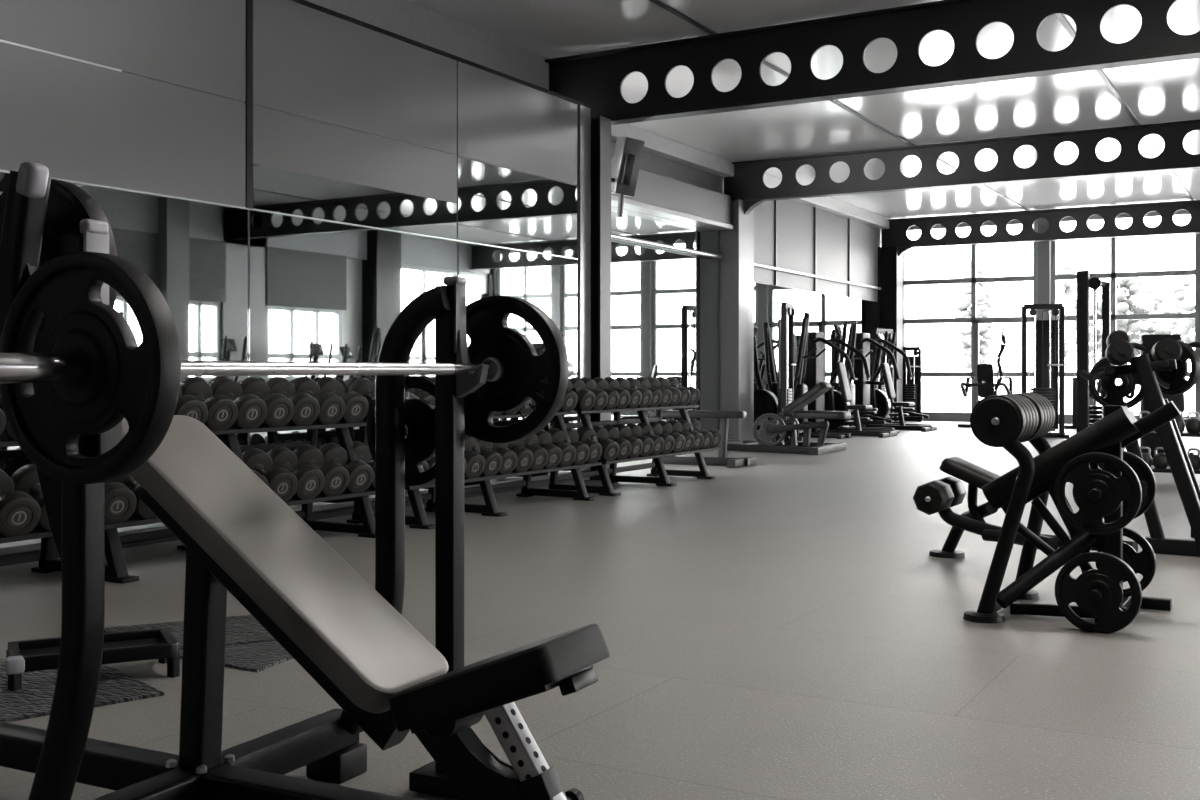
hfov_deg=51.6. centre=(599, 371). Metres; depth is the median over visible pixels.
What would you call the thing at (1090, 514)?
weight plate
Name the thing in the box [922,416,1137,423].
baseboard
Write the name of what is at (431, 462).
dumbbell
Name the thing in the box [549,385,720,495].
dumbbell rack
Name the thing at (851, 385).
machine
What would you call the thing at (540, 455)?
dumbbell
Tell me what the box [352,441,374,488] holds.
dumbbell
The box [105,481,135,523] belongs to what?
dumbbell
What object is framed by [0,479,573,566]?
baseboard
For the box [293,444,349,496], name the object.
dumbbell
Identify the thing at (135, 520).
shelf
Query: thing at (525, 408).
dumbbell
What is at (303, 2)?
trim
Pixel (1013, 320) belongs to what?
door
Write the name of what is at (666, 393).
dumbbell
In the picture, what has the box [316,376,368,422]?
dumbbell
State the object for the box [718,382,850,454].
bench
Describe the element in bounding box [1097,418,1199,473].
storage rack
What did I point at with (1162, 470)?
shelf
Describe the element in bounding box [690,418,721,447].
dumbbell
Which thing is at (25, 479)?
dumbbell
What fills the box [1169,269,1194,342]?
tree
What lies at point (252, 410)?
dumbbell
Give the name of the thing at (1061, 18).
trim
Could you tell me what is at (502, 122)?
wall panel
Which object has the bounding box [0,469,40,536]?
dumbbell
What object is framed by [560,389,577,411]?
dumbbell
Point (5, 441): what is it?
shelf
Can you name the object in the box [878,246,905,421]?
column
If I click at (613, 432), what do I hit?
dumbbell
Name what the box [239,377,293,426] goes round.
dumbbell
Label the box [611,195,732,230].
trim
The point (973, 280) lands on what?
window
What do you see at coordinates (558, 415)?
shelf
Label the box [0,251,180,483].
weight plate
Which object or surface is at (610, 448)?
dumbbell
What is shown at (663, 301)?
wall mirror
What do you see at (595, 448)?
dumbbell
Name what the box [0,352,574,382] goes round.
barbell
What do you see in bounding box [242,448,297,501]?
dumbbell
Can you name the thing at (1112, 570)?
weight plate
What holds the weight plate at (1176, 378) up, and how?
on the machine at (1119, 351)
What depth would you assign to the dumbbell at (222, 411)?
7.38 m
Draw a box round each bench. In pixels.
[0,161,609,799]
[648,410,755,467]
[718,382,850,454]
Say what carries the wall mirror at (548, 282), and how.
attached to the wall at (584, 113)
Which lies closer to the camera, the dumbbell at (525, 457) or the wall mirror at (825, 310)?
the dumbbell at (525, 457)
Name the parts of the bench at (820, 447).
leg, leg, lever arm, leg, backrest, seat, leg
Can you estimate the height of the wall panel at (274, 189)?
0.315 m
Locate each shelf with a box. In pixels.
[0,431,18,446]
[0,524,52,543]
[105,486,374,529]
[205,420,366,434]
[365,406,576,418]
[370,462,600,489]
[573,404,698,413]
[598,447,720,464]
[1099,466,1199,473]
[1145,431,1199,436]
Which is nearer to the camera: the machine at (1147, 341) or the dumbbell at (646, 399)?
the dumbbell at (646, 399)
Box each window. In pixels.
[903,219,1037,416]
[1051,210,1199,419]
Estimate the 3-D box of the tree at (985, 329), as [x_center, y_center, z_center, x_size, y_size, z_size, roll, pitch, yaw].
[18.462,-2.143,60.982,1.901,6.730,1.775,0,0,30]
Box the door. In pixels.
[974,318,1037,405]
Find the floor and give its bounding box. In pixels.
[0,421,1199,799]
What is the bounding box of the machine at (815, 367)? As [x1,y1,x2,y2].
[802,332,896,437]
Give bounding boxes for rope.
[994,328,1005,394]
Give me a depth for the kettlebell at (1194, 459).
12.25 m
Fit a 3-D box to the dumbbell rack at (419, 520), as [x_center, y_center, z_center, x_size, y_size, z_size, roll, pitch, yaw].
[-0.953,0.620,9.834,0.755,0.960,2.640,0,0,30]
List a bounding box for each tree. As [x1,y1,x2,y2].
[955,260,994,368]
[1057,255,1075,371]
[1075,277,1171,364]
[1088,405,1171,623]
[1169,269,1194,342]
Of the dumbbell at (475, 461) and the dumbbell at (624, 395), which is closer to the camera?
the dumbbell at (475, 461)
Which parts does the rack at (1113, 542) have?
post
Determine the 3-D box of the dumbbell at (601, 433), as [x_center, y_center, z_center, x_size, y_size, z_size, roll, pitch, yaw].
[0.082,0.641,11.238,0.431,0.306,0.194,0,0,44]
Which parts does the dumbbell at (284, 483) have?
handle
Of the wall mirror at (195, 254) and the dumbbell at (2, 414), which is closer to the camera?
the dumbbell at (2, 414)
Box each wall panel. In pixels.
[0,0,245,101]
[0,42,245,206]
[253,0,456,155]
[253,105,456,203]
[253,164,456,239]
[456,61,577,185]
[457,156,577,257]
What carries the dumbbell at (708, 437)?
in the dumbbell rack at (608, 476)
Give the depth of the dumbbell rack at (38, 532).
6.08 m
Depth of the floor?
4.99 m
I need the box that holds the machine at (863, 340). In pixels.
[849,333,936,431]
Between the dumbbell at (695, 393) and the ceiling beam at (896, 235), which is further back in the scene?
the ceiling beam at (896, 235)
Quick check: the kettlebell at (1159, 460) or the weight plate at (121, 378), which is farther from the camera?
the kettlebell at (1159, 460)
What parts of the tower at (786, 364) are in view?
post, guide rod, post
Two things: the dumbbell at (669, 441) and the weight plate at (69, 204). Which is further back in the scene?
the dumbbell at (669, 441)
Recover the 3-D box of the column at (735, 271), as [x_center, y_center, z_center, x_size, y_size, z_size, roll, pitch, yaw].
[2.178,-0.820,20.012,0.500,3.840,0.700,0,0,30]
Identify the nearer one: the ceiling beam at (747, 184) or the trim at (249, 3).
the trim at (249, 3)
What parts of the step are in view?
leg, edge frame, leg, leg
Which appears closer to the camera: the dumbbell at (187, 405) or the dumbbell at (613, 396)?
the dumbbell at (187, 405)
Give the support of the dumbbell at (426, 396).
in the dumbbell rack at (419, 520)
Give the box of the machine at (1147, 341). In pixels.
[1130,334,1199,464]
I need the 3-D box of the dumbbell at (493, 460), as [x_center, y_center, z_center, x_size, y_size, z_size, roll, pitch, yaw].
[-0.946,0.638,9.455,0.433,0.312,0.198,0,0,41]
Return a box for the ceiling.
[408,0,1199,218]
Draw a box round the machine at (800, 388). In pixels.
[794,312,850,438]
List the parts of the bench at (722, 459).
seat, leg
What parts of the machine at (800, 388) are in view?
rail, rail, handle, handle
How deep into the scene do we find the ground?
57.09 m
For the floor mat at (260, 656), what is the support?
on the floor
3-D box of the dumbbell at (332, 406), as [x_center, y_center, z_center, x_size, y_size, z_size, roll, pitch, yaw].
[-1.899,0.192,8.300,0.436,0.323,0.212,0,0,43]
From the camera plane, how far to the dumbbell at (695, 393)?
12.96 m
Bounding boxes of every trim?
[0,39,121,71]
[0,170,577,259]
[244,0,252,208]
[291,0,590,107]
[611,124,889,228]
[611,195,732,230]
[611,233,723,258]
[649,0,1030,210]
[754,263,880,289]
[774,200,776,284]
[814,207,815,291]
[848,219,849,296]
[1055,14,1193,199]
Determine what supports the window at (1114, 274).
in the wall
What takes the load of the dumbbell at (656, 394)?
in the dumbbell rack at (608, 476)
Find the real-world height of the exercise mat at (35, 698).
0.012 m
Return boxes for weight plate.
[0,178,117,307]
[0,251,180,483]
[366,376,465,485]
[464,295,568,443]
[753,413,785,445]
[770,412,799,444]
[1055,452,1141,533]
[1055,552,1141,633]
[1081,527,1155,596]
[1088,356,1144,407]
[1090,451,1155,518]
[1148,340,1199,394]
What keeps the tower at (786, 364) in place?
on the floor
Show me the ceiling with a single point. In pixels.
(1162, 92)
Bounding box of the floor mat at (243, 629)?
[104,615,275,649]
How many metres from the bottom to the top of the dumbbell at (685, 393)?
0.306 m
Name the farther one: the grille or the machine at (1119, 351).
the grille
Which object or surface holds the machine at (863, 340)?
on the floor
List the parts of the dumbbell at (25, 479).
handle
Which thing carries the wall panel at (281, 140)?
attached to the wall at (584, 113)
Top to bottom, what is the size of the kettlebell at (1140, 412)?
0.211 m
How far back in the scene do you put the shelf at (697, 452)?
11.78 m
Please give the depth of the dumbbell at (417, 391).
9.41 m
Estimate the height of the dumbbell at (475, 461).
0.312 m
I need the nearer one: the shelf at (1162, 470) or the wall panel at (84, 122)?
the wall panel at (84, 122)
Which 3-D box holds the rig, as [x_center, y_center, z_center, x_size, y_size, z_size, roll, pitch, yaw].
[5.633,-0.026,14.184,0.474,2.252,1.000,0,0,30]
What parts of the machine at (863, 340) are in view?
lever arm, backrest, lever arm, seat post, seat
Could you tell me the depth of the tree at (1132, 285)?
60.56 m
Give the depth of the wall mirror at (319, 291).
9.36 m
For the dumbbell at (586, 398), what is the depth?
11.04 m
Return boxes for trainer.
[825,321,898,433]
[849,331,935,425]
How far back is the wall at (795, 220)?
23.25 m
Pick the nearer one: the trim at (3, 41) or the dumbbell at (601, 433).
the trim at (3, 41)
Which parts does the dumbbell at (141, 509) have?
handle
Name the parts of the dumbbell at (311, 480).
handle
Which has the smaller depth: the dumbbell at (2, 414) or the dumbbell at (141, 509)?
the dumbbell at (2, 414)
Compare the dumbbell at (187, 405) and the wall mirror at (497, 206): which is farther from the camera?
the wall mirror at (497, 206)
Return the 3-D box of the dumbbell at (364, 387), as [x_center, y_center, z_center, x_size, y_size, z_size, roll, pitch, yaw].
[-1.600,0.198,8.822,0.432,0.312,0.200,0,0,44]
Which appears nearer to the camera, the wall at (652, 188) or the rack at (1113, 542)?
the rack at (1113, 542)
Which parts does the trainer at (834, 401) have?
swing arm, swing arm, pedal arm, pedal arm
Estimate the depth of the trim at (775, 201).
21.99 m
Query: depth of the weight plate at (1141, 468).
5.70 m
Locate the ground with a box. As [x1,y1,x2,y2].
[921,383,1194,415]
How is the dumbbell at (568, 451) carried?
in the dumbbell rack at (419, 520)
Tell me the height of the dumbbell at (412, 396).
0.312 m
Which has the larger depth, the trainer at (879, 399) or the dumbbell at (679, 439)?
the trainer at (879, 399)
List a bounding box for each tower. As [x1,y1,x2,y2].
[771,302,802,440]
[872,328,898,422]
[903,347,921,421]
[1021,304,1068,437]
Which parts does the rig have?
post, guide rod, post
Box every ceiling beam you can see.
[545,0,1199,124]
[724,119,1199,215]
[881,200,1199,256]
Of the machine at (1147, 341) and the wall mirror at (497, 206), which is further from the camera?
the machine at (1147, 341)
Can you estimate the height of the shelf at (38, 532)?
0.179 m
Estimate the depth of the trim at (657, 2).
15.51 m
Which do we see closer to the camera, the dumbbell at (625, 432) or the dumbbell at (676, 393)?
the dumbbell at (625, 432)
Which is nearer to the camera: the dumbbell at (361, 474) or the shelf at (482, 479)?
the dumbbell at (361, 474)
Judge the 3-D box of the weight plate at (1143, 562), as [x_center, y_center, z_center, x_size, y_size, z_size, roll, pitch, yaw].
[2.407,0.883,5.769,0.330,0.330,0.050,0,0,31]
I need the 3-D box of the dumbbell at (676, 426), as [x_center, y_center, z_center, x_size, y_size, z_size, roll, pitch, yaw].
[0.845,0.641,12.559,0.431,0.305,0.194,0,0,45]
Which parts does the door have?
handle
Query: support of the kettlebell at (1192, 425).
on the storage rack at (1153, 433)
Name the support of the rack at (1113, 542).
on the floor
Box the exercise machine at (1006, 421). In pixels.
[913,392,1181,622]
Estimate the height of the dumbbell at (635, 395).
0.307 m
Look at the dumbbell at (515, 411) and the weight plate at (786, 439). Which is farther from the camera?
the weight plate at (786, 439)
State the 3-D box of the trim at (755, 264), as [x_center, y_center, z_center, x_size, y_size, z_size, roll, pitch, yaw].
[4.176,-1.825,23.772,0.060,0.050,7.850,0,0,30]
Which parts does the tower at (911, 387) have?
guide rod, post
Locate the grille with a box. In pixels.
[620,153,634,185]
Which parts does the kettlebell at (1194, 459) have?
handle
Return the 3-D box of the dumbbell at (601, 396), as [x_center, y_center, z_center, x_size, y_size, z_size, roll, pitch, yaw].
[-0.129,0.201,11.371,0.431,0.307,0.192,0,0,42]
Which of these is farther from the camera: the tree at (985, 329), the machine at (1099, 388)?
the tree at (985, 329)
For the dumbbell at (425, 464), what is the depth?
8.58 m
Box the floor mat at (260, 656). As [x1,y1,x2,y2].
[180,641,292,672]
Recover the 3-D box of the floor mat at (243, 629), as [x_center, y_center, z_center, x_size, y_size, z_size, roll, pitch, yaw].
[-1.623,1.094,5.209,0.825,0.012,0.570,0,0,-28]
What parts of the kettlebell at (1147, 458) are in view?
handle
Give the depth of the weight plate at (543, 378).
3.32 m
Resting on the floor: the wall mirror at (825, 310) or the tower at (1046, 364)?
the tower at (1046, 364)
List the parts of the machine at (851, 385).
rail, rail, handle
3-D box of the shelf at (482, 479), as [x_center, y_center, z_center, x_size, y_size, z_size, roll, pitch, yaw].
[-0.818,0.723,9.756,0.392,0.179,2.640,0,0,30]
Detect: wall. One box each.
[0,72,590,554]
[306,0,548,89]
[611,141,880,435]
[611,160,730,224]
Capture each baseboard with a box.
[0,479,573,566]
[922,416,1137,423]
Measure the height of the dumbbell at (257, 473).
0.323 m
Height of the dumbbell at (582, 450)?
0.311 m
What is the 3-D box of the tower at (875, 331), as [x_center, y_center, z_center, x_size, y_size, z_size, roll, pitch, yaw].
[5.895,0.102,25.810,0.600,1.995,0.850,0,0,39]
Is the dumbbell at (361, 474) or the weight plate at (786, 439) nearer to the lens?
the dumbbell at (361, 474)
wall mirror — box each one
[0,172,247,548]
[248,210,456,508]
[457,242,576,485]
[611,206,715,430]
[754,282,878,429]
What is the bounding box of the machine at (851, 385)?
[833,321,894,428]
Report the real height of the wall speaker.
0.881 m
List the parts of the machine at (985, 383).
lever arm, backrest, lever arm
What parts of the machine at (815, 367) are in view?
lever arm, backrest, lever arm, seat post, seat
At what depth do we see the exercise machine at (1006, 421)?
5.56 m
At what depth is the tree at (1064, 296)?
54.68 m
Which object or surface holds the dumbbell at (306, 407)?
in the dumbbell rack at (116, 571)
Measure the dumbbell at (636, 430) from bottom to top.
0.306 m
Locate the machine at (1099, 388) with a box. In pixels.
[1065,377,1135,428]
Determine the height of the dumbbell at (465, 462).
0.312 m
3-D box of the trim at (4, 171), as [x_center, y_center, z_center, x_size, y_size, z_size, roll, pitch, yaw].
[-2.503,-1.140,8.581,0.024,0.010,9.080,0,0,30]
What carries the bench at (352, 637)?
on the floor
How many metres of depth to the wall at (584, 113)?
12.55 m
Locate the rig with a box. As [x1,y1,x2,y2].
[1076,270,1109,432]
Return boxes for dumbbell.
[0,395,15,440]
[0,408,5,434]
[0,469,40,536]
[11,464,50,531]
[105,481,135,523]
[112,474,157,518]
[174,388,207,423]
[180,377,237,429]
[210,377,266,428]
[236,455,268,486]
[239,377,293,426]
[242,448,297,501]
[266,377,319,425]
[267,446,324,499]
[292,377,344,424]
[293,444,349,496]
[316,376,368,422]
[319,443,373,492]
[349,378,374,404]
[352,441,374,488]
[373,380,418,398]
[410,388,434,405]
[415,389,425,395]
[423,461,428,470]
[426,455,434,482]
[464,435,501,476]
[464,451,484,478]
[464,459,466,473]
[477,439,517,474]
[492,443,533,472]
[503,407,520,414]
[507,440,547,470]
[518,398,535,413]
[524,434,561,468]
[536,429,575,466]
[547,428,589,464]
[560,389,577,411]
[566,427,601,463]
[567,380,595,410]
[569,377,607,409]
[577,426,619,460]
[580,377,618,409]
[592,377,629,408]
[593,425,630,459]
[603,424,642,457]
[604,377,641,407]
[615,377,651,407]
[615,424,653,456]
[626,377,661,406]
[626,423,664,455]
[636,377,671,406]
[637,422,674,453]
[646,377,680,405]
[649,421,684,452]
[656,377,690,405]
[658,420,694,451]
[666,377,699,404]
[668,420,703,450]
[677,419,712,448]
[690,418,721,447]
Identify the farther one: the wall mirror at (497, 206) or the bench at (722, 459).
the bench at (722, 459)
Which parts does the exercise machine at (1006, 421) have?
foot plate, seat, leg, foot plate, leg, foot plate, leg, floor rail, pad rail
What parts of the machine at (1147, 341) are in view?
lever arm, backrest, lever arm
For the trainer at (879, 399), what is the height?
1.905 m
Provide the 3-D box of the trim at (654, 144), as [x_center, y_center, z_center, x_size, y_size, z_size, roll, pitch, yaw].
[2.619,-3.265,20.976,0.200,0.230,17.050,0,0,30]
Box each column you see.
[589,116,610,479]
[716,199,755,441]
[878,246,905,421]
[1038,218,1050,319]
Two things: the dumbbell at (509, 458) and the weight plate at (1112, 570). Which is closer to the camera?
the weight plate at (1112, 570)
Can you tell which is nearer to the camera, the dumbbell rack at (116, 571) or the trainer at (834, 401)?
the dumbbell rack at (116, 571)
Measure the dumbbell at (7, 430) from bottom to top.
0.325 m
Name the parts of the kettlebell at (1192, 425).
handle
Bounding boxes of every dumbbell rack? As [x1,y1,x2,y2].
[0,431,52,543]
[31,392,374,583]
[346,405,600,528]
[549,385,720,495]
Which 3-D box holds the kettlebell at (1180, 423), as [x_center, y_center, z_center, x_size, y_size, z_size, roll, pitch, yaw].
[5.761,0.499,12.378,0.150,0.211,0.148,0,0,30]
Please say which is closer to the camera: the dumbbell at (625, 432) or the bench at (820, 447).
the dumbbell at (625, 432)
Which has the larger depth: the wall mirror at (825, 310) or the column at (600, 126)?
the wall mirror at (825, 310)
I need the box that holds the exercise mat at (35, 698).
[0,658,163,722]
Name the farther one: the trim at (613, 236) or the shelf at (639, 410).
the trim at (613, 236)
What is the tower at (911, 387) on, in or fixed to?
on the floor
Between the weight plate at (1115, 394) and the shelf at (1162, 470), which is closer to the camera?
the weight plate at (1115, 394)
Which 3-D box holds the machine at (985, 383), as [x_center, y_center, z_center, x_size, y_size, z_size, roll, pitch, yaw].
[7.805,0.465,25.019,0.965,1.271,1.460,0,0,30]
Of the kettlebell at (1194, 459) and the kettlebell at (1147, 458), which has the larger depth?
the kettlebell at (1147, 458)
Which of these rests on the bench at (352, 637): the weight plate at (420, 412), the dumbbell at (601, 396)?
the weight plate at (420, 412)
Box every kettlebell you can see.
[1138,411,1149,419]
[1140,447,1151,466]
[1153,447,1167,467]
[1175,412,1184,432]
[1185,412,1199,432]
[1187,448,1199,469]
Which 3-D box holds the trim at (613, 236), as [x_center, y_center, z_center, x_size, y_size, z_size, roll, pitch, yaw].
[0.202,-1.830,16.771,0.070,0.068,6.950,0,0,30]
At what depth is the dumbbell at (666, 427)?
12.29 m
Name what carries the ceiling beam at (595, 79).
attached to the ceiling
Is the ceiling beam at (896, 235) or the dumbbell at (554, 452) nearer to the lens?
the dumbbell at (554, 452)
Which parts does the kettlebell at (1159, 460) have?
handle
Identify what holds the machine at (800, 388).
on the floor
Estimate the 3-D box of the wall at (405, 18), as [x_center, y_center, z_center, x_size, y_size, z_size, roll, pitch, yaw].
[-5.000,-3.040,5.941,0.300,0.680,17.290,0,0,30]
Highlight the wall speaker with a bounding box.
[611,136,644,216]
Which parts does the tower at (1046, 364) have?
post, guide rod, guide rod, handle, post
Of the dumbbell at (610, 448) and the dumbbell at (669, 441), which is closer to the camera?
the dumbbell at (610, 448)
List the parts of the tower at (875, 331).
post, post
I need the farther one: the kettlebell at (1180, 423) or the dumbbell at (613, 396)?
the kettlebell at (1180, 423)
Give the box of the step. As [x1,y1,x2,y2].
[5,628,179,690]
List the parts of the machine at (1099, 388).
lever arm, lever arm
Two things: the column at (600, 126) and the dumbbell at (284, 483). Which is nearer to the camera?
the dumbbell at (284, 483)
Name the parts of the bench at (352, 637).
storage arm, rack post, support post, rail, cross rail, backrest, rack post, seat, seat post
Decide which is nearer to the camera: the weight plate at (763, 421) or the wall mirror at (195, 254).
the wall mirror at (195, 254)
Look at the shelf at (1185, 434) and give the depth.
12.20 m
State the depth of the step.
4.44 m
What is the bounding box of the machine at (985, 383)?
[958,363,1012,427]
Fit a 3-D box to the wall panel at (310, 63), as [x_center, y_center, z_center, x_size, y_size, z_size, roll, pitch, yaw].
[-1.843,-2.289,9.724,0.016,0.822,2.380,0,0,30]
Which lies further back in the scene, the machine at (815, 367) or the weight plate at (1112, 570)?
the machine at (815, 367)
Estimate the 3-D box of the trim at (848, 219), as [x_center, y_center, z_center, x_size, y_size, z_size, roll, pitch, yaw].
[5.117,-2.345,25.468,0.035,1.610,0.030,0,0,30]
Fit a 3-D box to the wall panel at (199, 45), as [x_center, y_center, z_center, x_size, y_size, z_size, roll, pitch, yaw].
[-3.628,-2.289,6.633,0.016,0.822,4.620,0,0,30]
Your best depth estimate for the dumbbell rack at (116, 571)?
7.62 m
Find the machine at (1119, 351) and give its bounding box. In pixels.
[1078,330,1199,555]
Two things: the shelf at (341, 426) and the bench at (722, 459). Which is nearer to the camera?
the shelf at (341, 426)
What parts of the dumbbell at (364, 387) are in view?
handle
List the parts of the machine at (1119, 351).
grip handle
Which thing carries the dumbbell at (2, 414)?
in the dumbbell rack at (38, 532)
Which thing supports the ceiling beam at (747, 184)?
attached to the ceiling
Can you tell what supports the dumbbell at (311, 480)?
in the dumbbell rack at (116, 571)
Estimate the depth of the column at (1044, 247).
26.61 m
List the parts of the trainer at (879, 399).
swing arm, swing arm, pedal arm, pedal arm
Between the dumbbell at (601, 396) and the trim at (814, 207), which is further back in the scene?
the trim at (814, 207)

